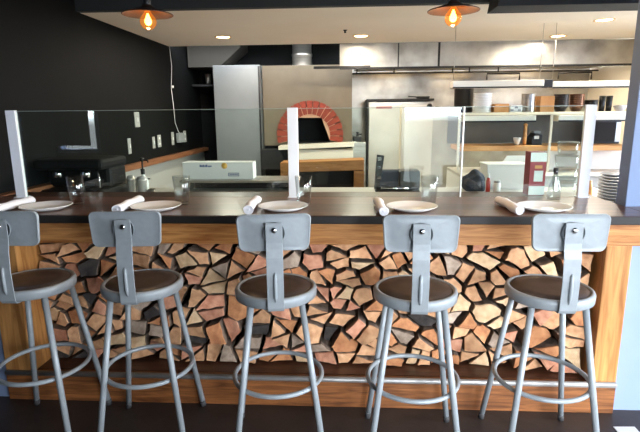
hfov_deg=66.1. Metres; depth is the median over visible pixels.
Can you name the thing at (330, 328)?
log
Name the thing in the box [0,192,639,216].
countertop
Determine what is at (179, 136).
junction box
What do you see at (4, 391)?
wall
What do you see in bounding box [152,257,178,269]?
log
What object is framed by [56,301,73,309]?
log
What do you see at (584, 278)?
log
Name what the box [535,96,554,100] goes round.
carton
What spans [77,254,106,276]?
log
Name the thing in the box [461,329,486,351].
log
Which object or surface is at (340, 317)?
log
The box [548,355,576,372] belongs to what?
log
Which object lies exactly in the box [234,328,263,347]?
log
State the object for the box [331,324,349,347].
log
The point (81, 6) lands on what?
wall
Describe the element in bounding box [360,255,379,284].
log
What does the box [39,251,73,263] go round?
log
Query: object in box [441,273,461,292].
log
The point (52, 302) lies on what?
log
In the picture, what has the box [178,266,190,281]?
log
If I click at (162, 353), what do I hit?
log
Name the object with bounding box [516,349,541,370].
log
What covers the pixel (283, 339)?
log
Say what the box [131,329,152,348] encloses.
log
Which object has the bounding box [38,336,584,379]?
shelf
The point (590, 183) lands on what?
jar
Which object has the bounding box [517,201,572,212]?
dinner plate
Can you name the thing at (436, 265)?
log
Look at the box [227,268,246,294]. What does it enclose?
log
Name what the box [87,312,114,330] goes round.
log
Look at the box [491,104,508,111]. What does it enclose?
cardboard box
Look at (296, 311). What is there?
log
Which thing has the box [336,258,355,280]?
log
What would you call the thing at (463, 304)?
log
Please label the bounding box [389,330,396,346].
log
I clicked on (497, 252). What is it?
log
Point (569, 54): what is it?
extraction hood
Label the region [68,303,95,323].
log
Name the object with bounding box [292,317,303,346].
log
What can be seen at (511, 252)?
log
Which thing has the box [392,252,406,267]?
log
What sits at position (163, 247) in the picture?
log
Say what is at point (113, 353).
log
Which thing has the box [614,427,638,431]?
paper scrap
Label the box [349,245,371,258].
log
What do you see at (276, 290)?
bar stool
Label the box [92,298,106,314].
log
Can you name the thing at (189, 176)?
glass tumbler
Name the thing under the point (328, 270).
log
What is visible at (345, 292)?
log
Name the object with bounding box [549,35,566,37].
recessed light
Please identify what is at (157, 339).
log
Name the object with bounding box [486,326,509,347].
log
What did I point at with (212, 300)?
log
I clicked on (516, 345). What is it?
log
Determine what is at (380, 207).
roll
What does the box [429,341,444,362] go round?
log
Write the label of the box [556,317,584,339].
log
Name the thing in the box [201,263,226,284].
log
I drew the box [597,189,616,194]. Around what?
plate
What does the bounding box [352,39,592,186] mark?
wall panel
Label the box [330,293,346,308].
log
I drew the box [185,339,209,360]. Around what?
log
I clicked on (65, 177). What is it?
glass tumbler
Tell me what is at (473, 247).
log
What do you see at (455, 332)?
log
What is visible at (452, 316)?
log
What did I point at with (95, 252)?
log
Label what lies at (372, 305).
log
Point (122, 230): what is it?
bar stool
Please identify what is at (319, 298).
log
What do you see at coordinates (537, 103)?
carton
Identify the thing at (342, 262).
log
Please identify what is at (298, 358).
log
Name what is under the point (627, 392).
wall
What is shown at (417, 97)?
frying pan
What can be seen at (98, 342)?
log
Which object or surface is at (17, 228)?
bar stool
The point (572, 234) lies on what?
bar stool
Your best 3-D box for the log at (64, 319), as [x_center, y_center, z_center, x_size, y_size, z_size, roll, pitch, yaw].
[-1.438,0.551,2.871,0.080,0.086,0.261,0,12,3]
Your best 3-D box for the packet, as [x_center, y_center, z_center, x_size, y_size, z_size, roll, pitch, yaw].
[1.936,-1.073,4.918,0.124,0.070,0.142,0,12,3]
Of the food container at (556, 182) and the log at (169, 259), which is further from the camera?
the food container at (556, 182)
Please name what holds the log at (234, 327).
on the log at (229, 353)
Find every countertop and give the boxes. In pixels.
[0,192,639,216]
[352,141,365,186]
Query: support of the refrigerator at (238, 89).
on the floor
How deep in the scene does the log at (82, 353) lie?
2.81 m
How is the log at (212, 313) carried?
on the log at (217, 332)
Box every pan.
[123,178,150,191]
[408,96,429,98]
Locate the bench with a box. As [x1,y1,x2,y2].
[280,158,363,186]
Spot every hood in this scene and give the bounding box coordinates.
[187,45,247,70]
[314,39,633,79]
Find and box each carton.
[182,161,255,178]
[523,151,547,194]
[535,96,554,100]
[535,101,554,105]
[535,106,553,111]
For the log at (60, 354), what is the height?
0.071 m
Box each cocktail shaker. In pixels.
[126,175,135,191]
[136,176,146,191]
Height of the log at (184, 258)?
0.094 m
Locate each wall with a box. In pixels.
[0,0,204,193]
[0,331,8,395]
[74,0,489,12]
[199,43,351,160]
[587,38,634,143]
[613,246,639,409]
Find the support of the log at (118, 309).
on the log at (118, 324)
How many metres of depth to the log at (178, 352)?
2.78 m
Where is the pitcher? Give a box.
[205,74,210,83]
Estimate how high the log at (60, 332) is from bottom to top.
0.086 m
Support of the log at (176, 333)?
on the log
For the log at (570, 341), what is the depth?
2.53 m
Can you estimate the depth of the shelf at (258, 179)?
4.18 m
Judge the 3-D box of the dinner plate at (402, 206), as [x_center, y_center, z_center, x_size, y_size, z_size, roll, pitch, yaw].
[0.464,-0.044,2.485,0.257,0.024,0.257,0,12,3]
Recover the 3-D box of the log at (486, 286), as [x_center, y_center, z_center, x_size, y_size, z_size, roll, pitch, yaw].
[0.882,0.358,2.725,0.087,0.092,0.293,0,12,3]
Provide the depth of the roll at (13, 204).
2.59 m
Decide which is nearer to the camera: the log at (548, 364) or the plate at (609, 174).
the log at (548, 364)
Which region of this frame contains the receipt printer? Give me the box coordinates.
[526,131,541,144]
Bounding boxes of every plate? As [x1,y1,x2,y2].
[18,200,72,211]
[127,138,131,153]
[130,200,181,211]
[134,112,139,126]
[152,137,155,147]
[157,135,161,146]
[171,132,173,144]
[258,201,307,211]
[386,201,437,212]
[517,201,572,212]
[597,186,616,191]
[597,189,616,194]
[597,192,616,197]
[597,195,615,200]
[598,178,617,182]
[598,181,617,185]
[598,184,617,188]
[599,172,618,176]
[599,175,618,179]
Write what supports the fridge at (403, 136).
on the floor
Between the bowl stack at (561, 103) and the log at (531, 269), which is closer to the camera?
the log at (531, 269)
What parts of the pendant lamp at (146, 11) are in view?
lamp shade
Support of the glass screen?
on the bar counter at (352, 218)
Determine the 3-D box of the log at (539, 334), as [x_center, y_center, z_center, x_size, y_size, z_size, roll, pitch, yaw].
[1.147,0.608,2.708,0.152,0.113,0.294,0,12,3]
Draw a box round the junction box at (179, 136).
[176,133,184,142]
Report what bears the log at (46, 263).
on the log
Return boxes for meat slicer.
[374,154,419,191]
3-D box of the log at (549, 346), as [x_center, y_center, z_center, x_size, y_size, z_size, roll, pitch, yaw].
[1.202,0.676,2.681,0.140,0.065,0.276,0,12,3]
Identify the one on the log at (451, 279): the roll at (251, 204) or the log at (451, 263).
the log at (451, 263)
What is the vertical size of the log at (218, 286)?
0.068 m
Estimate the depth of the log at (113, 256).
2.69 m
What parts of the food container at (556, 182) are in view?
lid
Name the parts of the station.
raised lid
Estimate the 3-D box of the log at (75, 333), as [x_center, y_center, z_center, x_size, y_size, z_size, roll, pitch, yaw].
[-1.371,0.644,2.888,0.064,0.106,0.293,0,12,3]
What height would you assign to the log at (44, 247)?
0.064 m
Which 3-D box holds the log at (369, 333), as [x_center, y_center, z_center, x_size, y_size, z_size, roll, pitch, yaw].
[0.281,0.621,2.783,0.157,0.107,0.288,0,12,3]
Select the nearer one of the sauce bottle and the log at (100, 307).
the log at (100, 307)
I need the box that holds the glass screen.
[5,105,596,197]
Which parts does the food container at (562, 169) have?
lid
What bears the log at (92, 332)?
on the log at (98, 342)
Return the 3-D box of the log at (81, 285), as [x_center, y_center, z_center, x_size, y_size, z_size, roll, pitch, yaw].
[-1.348,0.369,2.847,0.123,0.074,0.290,0,12,3]
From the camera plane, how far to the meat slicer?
4.03 m
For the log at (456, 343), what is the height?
0.075 m
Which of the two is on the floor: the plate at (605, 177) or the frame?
the frame
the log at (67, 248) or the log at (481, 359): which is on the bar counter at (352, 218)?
the log at (481, 359)
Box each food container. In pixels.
[552,181,576,191]
[553,168,578,181]
[554,154,579,167]
[557,141,579,152]
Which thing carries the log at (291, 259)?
on the log at (288, 270)
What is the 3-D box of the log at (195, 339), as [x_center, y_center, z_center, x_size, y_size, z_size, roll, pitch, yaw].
[-0.670,0.666,2.862,0.122,0.055,0.271,0,12,3]
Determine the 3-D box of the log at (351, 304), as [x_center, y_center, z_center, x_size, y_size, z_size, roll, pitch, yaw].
[0.188,0.457,2.797,0.078,0.064,0.289,0,12,3]
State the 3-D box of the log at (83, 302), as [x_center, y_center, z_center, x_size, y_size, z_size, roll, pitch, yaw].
[-1.316,0.452,2.856,0.072,0.068,0.280,0,12,3]
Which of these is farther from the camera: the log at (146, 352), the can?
the can
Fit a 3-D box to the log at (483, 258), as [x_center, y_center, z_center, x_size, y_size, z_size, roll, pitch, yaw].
[0.861,0.210,2.691,0.170,0.090,0.285,0,12,3]
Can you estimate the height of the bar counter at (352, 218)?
1.030 m
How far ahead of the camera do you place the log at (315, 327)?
2.68 m
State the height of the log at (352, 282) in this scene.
0.056 m
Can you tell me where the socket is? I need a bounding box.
[142,0,150,10]
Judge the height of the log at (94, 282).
0.091 m
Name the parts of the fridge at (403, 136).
trim, door, trim, door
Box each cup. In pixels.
[598,96,605,110]
[605,96,612,110]
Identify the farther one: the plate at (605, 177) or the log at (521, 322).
the plate at (605, 177)
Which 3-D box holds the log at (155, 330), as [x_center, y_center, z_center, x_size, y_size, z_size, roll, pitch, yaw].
[-0.887,0.609,2.860,0.113,0.074,0.296,0,12,3]
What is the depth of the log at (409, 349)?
2.70 m
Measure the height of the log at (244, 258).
0.128 m
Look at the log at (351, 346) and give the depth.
2.70 m
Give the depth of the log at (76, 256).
2.69 m
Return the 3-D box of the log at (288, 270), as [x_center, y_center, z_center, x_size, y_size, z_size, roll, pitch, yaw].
[-0.178,0.296,2.753,0.083,0.079,0.270,0,12,3]
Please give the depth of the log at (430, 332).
2.67 m
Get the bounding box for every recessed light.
[215,36,231,38]
[353,35,368,37]
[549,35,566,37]
[593,18,615,21]
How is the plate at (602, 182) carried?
on the plate at (602, 185)
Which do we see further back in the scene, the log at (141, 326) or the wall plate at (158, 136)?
the wall plate at (158, 136)
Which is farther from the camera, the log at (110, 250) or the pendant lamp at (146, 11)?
the log at (110, 250)
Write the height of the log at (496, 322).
0.072 m
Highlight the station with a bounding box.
[446,150,621,187]
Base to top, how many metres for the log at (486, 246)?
0.042 m
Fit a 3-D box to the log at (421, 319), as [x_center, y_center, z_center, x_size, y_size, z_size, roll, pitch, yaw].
[0.564,0.533,2.780,0.158,0.083,0.269,0,12,3]
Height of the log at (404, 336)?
0.080 m
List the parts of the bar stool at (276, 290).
leg, leg, backrest, seat, leg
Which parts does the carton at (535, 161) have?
panel, label panel, print panel, panel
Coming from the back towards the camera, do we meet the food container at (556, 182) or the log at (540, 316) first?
the food container at (556, 182)
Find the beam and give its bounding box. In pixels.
[487,0,638,13]
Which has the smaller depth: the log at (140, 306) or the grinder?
the log at (140, 306)
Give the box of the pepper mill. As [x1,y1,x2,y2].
[522,123,527,144]
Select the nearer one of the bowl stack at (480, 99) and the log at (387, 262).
the log at (387, 262)
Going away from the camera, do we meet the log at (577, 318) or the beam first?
the log at (577, 318)
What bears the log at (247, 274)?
on the log at (237, 311)
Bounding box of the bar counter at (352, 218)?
[0,192,639,412]
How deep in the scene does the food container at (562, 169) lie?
3.91 m
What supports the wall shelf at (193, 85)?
attached to the wall at (322, 54)
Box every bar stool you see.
[0,211,112,431]
[88,211,205,431]
[232,213,323,431]
[365,214,459,431]
[478,214,610,431]
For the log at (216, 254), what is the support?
on the log at (222, 266)
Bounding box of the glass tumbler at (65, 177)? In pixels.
[65,177,84,204]
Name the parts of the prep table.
folded apron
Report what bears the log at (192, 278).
on the log at (198, 293)
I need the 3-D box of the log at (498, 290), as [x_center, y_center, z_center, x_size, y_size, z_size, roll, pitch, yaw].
[0.965,0.381,2.710,0.091,0.068,0.280,0,12,3]
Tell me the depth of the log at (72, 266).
2.71 m
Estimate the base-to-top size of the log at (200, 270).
0.063 m
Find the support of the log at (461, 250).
on the log at (466, 267)
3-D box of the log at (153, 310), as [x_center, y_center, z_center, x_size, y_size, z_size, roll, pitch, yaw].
[-0.914,0.511,2.845,0.116,0.077,0.289,0,12,3]
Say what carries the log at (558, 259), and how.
on the log at (584, 278)
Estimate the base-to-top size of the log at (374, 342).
0.076 m
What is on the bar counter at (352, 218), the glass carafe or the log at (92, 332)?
the glass carafe
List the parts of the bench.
bay panel, leg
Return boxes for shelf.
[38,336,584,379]
[179,176,300,182]
[192,84,213,87]
[195,183,288,187]
[447,111,625,172]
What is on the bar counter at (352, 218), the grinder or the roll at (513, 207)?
the roll at (513, 207)
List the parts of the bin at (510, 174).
bin lid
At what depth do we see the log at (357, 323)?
2.66 m
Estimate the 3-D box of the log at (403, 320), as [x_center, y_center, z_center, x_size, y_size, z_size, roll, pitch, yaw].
[0.469,0.563,2.793,0.157,0.078,0.289,0,12,3]
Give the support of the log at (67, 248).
on the log at (44, 247)
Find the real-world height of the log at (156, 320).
0.062 m
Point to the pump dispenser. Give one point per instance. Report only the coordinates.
(140, 159)
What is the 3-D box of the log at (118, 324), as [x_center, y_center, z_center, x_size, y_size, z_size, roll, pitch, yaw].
[-1.139,0.585,2.896,0.063,0.072,0.273,0,12,3]
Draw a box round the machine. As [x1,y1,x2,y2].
[33,155,127,191]
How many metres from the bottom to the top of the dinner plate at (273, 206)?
0.024 m
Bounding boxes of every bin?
[454,89,473,112]
[479,161,524,188]
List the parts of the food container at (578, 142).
lid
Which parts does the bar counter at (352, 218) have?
post, foot rail, rail, post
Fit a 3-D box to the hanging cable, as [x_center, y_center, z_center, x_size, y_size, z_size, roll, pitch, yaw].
[-1.827,-1.565,6.185,0.027,1.071,0.185,0,12,3]
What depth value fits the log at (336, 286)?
2.62 m
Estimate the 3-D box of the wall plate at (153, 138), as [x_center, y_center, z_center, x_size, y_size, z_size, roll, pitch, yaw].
[-1.880,-0.833,5.574,0.016,0.130,0.070,0,12,3]
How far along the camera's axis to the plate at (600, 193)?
3.48 m
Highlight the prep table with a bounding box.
[149,169,598,197]
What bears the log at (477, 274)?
on the log at (470, 290)
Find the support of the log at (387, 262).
on the log at (384, 273)
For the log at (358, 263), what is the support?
on the log at (370, 274)
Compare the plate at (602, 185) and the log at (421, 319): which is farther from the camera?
the plate at (602, 185)
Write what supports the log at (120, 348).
on the bar counter at (352, 218)
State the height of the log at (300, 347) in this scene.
0.063 m
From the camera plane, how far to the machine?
3.49 m
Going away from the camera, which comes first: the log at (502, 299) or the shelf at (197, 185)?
the log at (502, 299)
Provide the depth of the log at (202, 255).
2.64 m
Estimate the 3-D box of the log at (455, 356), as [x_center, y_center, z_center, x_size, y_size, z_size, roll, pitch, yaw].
[0.710,0.756,2.809,0.115,0.062,0.278,0,12,3]
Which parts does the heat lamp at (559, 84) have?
rod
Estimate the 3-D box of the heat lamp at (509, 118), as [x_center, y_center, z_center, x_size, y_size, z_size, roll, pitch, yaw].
[1.743,-0.952,4.820,0.685,0.062,0.144,0,12,3]
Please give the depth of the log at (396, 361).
2.68 m
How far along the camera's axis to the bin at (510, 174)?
4.21 m
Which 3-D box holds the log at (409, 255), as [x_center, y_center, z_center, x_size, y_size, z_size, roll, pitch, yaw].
[0.500,0.165,2.712,0.110,0.084,0.287,0,12,3]
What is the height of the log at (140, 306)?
0.088 m
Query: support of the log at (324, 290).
on the log at (337, 303)
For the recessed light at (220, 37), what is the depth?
5.37 m
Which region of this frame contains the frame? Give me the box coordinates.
[616,0,639,206]
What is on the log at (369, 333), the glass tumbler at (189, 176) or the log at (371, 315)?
the log at (371, 315)
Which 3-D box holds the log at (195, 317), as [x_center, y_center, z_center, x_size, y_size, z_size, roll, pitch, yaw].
[-0.692,0.529,2.846,0.091,0.095,0.288,0,12,3]
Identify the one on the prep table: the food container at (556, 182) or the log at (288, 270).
the food container at (556, 182)
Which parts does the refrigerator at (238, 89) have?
corner trim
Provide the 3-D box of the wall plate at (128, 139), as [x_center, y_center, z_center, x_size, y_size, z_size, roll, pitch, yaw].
[-1.915,-0.704,4.953,0.016,0.155,0.070,0,12,3]
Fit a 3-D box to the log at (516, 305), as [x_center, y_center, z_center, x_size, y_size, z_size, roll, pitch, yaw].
[1.057,0.423,2.681,0.067,0.070,0.273,0,12,3]
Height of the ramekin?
0.075 m
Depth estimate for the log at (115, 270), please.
2.67 m
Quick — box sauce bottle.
[485,173,490,191]
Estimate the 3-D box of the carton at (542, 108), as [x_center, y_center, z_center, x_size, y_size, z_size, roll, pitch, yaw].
[2.232,-1.065,4.904,0.135,0.053,0.160,0,12,3]
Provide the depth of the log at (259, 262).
2.62 m
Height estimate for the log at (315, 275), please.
0.084 m
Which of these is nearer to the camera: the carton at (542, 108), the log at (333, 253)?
the log at (333, 253)
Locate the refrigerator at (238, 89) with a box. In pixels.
[213,65,265,175]
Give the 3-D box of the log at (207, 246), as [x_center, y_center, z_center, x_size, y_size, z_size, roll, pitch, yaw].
[-0.609,0.121,2.773,0.126,0.073,0.299,0,12,3]
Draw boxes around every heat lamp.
[450,23,544,88]
[461,115,535,121]
[547,26,629,88]
[553,115,583,121]
[596,114,625,120]
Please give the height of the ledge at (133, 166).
0.052 m
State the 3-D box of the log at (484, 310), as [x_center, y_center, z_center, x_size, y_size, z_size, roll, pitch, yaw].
[0.888,0.488,2.737,0.149,0.106,0.292,0,12,3]
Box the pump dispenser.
[139,158,148,188]
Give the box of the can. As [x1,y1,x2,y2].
[521,93,535,111]
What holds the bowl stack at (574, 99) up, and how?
on the shelf at (489, 136)
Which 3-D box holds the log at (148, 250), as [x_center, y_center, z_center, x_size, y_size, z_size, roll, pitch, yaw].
[-0.954,0.136,2.742,0.143,0.104,0.273,0,12,3]
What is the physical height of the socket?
0.108 m
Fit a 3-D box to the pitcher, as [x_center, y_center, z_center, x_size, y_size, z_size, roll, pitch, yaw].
[-1.603,-1.956,7.043,0.084,0.150,0.084,0,12,3]
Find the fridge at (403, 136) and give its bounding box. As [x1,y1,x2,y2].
[365,98,433,186]
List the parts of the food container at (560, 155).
lid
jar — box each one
[493,180,500,191]
[588,180,592,194]
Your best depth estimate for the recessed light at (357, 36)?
5.39 m
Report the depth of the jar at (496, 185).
3.99 m
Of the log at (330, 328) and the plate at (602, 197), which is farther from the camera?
the plate at (602, 197)
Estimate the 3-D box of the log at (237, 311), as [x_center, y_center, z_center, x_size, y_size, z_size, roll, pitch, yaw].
[-0.406,0.478,2.797,0.182,0.141,0.272,0,12,3]
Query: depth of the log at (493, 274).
2.55 m
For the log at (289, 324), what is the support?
on the log at (296, 340)
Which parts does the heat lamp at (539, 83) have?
rod, rod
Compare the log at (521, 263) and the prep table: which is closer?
the log at (521, 263)
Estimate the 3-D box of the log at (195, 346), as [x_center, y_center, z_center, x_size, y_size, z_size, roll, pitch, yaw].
[-0.709,0.737,2.872,0.121,0.080,0.288,0,12,3]
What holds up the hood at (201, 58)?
attached to the ceiling
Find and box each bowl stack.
[473,93,491,112]
[553,94,569,111]
[569,94,584,111]
[584,100,597,107]
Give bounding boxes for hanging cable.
[169,46,178,131]
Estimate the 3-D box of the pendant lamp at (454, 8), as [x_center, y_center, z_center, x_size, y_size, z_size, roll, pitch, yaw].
[0.635,-1.346,2.277,0.246,0.890,0.246,-7,13,-28]
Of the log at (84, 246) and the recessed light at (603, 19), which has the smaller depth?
the log at (84, 246)
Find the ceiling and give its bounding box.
[81,4,637,45]
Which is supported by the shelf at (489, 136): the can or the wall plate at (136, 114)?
the can
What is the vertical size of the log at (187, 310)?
0.115 m
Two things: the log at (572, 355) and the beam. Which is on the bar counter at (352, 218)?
the log at (572, 355)
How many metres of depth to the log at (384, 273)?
2.60 m
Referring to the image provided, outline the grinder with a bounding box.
[353,132,361,141]
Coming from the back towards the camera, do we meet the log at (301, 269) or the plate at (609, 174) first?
the plate at (609, 174)
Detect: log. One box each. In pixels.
[39,243,66,252]
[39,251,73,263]
[39,258,68,267]
[42,296,60,309]
[48,292,63,299]
[50,304,63,320]
[53,322,75,340]
[56,243,80,257]
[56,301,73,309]
[56,306,74,325]
[56,340,74,354]
[57,350,73,357]
[58,292,81,304]
[62,246,93,262]
[65,258,89,275]
[65,275,88,293]
[67,318,89,343]
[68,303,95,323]
[71,349,86,358]
[73,331,99,354]
[77,243,94,251]
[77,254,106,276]
[78,292,96,308]
[82,290,100,304]
[84,246,107,258]
[86,267,114,293]
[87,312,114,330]
[87,324,104,337]
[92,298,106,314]
[92,333,111,348]
[95,348,102,357]
[97,323,114,334]
[101,252,116,275]
[102,326,134,344]
[106,247,115,255]
[109,251,134,259]
[109,266,116,277]
[109,344,119,357]
[112,314,124,330]
[112,344,131,356]
[113,302,124,315]
[119,300,155,319]
[131,301,151,310]
[131,316,152,334]
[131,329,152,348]
[131,341,155,358]
[132,245,158,255]
[133,251,160,268]
[133,265,143,269]
[143,300,166,319]
[148,309,168,324]
[149,322,173,337]
[150,324,174,343]
[150,340,161,350]
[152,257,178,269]
[157,245,187,268]
[158,243,172,253]
[160,348,180,360]
[161,307,176,326]
[164,291,190,308]
[165,339,184,357]
[168,244,186,253]
[169,311,192,343]
[173,293,194,326]
[175,244,197,267]
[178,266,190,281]
[179,279,195,301]
[181,341,203,359]
[185,270,208,283]
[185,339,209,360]
[187,244,216,263]
[187,262,212,277]
[187,293,207,324]
[187,319,210,337]
[188,284,206,306]
[189,334,208,342]
[195,289,228,310]
[197,244,214,250]
[198,300,228,320]
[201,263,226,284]
[202,276,231,293]
[206,309,229,343]
[206,342,223,361]
[210,244,227,263]
[211,249,235,278]
[215,244,236,253]
[220,330,242,361]
[223,312,245,341]
[227,259,245,278]
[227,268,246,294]
[228,295,259,320]
[232,246,255,267]
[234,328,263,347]
[235,337,263,362]
[243,262,255,278]
[244,315,273,334]
[246,251,265,271]
[251,266,266,274]
[253,309,272,322]
[259,345,282,360]
[263,317,280,348]
[270,333,292,361]
[271,308,291,319]
[271,316,285,337]
[272,328,290,347]
[275,313,297,332]
[283,250,302,269]
[283,268,291,272]
[291,253,308,276]
[291,306,300,316]
[291,343,311,351]
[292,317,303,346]
[295,351,313,361]
[296,305,322,343]
[302,247,325,269]
[306,300,328,315]
[308,289,325,303]
[309,244,327,252]
[310,268,326,285]
[310,296,332,323]
[311,325,330,351]
[315,336,336,363]
[316,280,329,301]
[318,256,334,283]
[324,316,338,340]
[326,244,346,260]
[329,302,355,326]
[330,249,348,268]
[330,270,341,298]
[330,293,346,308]
[331,244,356,250]
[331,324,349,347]
[333,335,357,351]
[335,269,360,287]
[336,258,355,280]
[336,283,353,299]
[336,350,355,362]
[346,291,359,310]
[346,305,365,338]
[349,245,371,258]
[351,252,374,268]
[352,353,374,363]
[353,275,372,305]
[356,313,380,345]
[356,342,375,354]
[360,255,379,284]
[363,303,380,321]
[364,285,382,310]
[367,245,383,257]
[368,337,388,349]
[378,253,396,268]
[379,247,391,258]
[379,264,398,279]
[381,309,397,322]
[386,350,403,365]
[388,337,406,353]
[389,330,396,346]
[391,326,413,343]
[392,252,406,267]
[392,310,418,331]
[396,264,411,274]
[404,252,412,259]
[404,255,411,271]
[405,340,419,363]
[407,312,435,325]
[408,254,432,263]
[411,328,433,351]
[417,349,429,364]
[419,324,437,344]
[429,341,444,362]
[430,253,445,274]
[434,324,462,351]
[437,253,461,274]
[438,350,458,364]
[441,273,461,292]
[448,311,461,323]
[450,245,466,257]
[450,291,470,311]
[450,321,469,338]
[454,255,474,281]
[454,274,481,301]
[455,311,476,328]
[457,346,478,361]
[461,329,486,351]
[462,286,500,322]
[465,246,499,269]
[465,259,485,284]
[467,245,484,250]
[467,351,488,365]
[468,309,489,342]
[476,276,494,296]
[479,338,506,363]
[480,265,505,284]
[483,247,503,258]
[484,245,503,248]
[485,312,509,328]
[485,339,511,358]
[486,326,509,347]
[488,278,505,298]
[491,297,525,321]
[494,284,508,305]
[496,257,519,277]
[496,321,516,341]
[499,245,526,260]
[499,269,521,279]
[508,258,528,268]
[508,337,531,367]
[511,308,550,347]
[513,301,527,308]
[513,316,526,328]
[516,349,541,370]
[518,245,544,261]
[520,260,541,273]
[523,307,552,325]
[528,256,557,275]
[530,347,555,369]
[533,336,558,356]
[543,311,558,328]
[544,251,560,256]
[544,251,581,272]
[545,326,583,347]
[546,328,580,368]
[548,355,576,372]
[556,268,589,284]
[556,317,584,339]
[561,251,592,271]
[566,311,583,325]
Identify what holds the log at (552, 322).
on the log at (539, 334)
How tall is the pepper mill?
0.214 m
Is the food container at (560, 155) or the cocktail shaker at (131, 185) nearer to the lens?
the cocktail shaker at (131, 185)
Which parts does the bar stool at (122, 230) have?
leg, backrest, leg, seat, leg, leg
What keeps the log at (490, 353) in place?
on the bar counter at (352, 218)
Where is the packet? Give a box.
[509,105,521,111]
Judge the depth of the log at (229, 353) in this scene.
2.74 m
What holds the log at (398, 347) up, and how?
on the log at (396, 361)
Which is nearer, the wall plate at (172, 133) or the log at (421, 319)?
the log at (421, 319)
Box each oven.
[261,65,353,175]
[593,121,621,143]
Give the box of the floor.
[0,396,639,431]
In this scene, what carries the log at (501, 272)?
on the log at (516, 305)
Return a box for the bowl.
[613,105,626,110]
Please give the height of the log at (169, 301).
0.081 m
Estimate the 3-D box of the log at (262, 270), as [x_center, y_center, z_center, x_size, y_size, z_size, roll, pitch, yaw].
[-0.298,0.276,2.741,0.149,0.077,0.274,0,12,3]
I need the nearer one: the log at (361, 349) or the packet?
the log at (361, 349)
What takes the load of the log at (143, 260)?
on the log
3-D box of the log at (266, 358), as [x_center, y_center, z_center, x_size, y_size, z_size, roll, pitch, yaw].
[-0.272,0.754,2.860,0.128,0.060,0.284,0,12,3]
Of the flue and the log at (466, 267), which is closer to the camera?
the log at (466, 267)
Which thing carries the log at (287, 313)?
on the log at (289, 324)
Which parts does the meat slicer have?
guard arm, handle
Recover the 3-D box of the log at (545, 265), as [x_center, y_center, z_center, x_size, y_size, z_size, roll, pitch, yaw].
[1.170,0.256,2.623,0.096,0.097,0.302,0,12,3]
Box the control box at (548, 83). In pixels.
[542,79,552,87]
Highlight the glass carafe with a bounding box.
[547,167,559,199]
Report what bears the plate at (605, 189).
on the plate at (600, 190)
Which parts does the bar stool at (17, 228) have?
backrest, leg, seat, leg, leg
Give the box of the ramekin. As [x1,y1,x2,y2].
[513,137,520,144]
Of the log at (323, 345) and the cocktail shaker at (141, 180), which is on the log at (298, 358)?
the log at (323, 345)
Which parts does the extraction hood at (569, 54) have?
arm, name plate, hanging rail, rail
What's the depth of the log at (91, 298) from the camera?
2.73 m
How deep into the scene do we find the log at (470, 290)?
2.61 m
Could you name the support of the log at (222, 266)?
on the log at (218, 286)
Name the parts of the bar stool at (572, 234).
leg, leg, seat, leg, backrest, leg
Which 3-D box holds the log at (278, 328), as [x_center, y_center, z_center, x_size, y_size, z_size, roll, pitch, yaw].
[-0.223,0.591,2.799,0.078,0.097,0.271,0,12,3]
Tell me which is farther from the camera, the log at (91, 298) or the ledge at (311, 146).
the ledge at (311, 146)
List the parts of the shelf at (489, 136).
post, panel, oak shelf, steel shelf, post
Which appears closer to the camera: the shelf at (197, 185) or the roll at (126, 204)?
the roll at (126, 204)
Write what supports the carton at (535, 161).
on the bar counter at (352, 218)
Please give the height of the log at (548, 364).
0.094 m
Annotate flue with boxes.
[292,44,311,64]
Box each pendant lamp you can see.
[121,0,173,26]
[427,0,479,21]
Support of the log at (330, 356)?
on the bar counter at (352, 218)
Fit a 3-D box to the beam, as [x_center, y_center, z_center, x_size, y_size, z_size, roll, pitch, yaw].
[2.446,-1.615,3.591,2.325,0.162,0.280,0,12,3]
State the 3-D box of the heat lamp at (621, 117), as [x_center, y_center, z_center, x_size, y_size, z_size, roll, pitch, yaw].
[2.809,-0.950,4.760,0.330,0.062,0.144,0,12,3]
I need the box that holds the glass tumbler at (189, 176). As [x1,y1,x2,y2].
[172,176,189,204]
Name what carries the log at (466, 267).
on the log at (451, 279)
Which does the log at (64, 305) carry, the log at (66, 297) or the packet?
the log at (66, 297)
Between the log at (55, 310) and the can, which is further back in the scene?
the can
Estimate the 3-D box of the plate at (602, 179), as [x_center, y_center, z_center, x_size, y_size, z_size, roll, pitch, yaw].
[2.057,-0.246,3.437,0.198,0.019,0.198,0,12,3]
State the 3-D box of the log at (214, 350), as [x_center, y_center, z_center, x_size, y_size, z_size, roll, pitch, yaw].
[-0.579,0.731,2.880,0.096,0.112,0.307,0,12,3]
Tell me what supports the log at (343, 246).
on the log at (359, 251)
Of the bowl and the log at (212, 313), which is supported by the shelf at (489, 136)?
the bowl
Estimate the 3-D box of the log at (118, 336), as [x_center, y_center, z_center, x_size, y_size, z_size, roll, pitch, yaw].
[-1.146,0.664,2.880,0.136,0.075,0.275,0,12,3]
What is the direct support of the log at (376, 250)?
on the log at (358, 263)
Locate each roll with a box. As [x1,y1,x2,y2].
[0,196,35,210]
[111,195,143,210]
[243,195,261,213]
[373,197,388,215]
[494,196,523,214]
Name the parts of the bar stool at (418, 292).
leg, leg, seat, backrest, leg, leg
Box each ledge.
[0,147,208,195]
[278,141,353,149]
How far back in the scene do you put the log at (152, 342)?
2.77 m
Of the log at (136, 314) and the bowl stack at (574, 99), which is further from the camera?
the bowl stack at (574, 99)
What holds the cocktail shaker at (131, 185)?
on the prep table

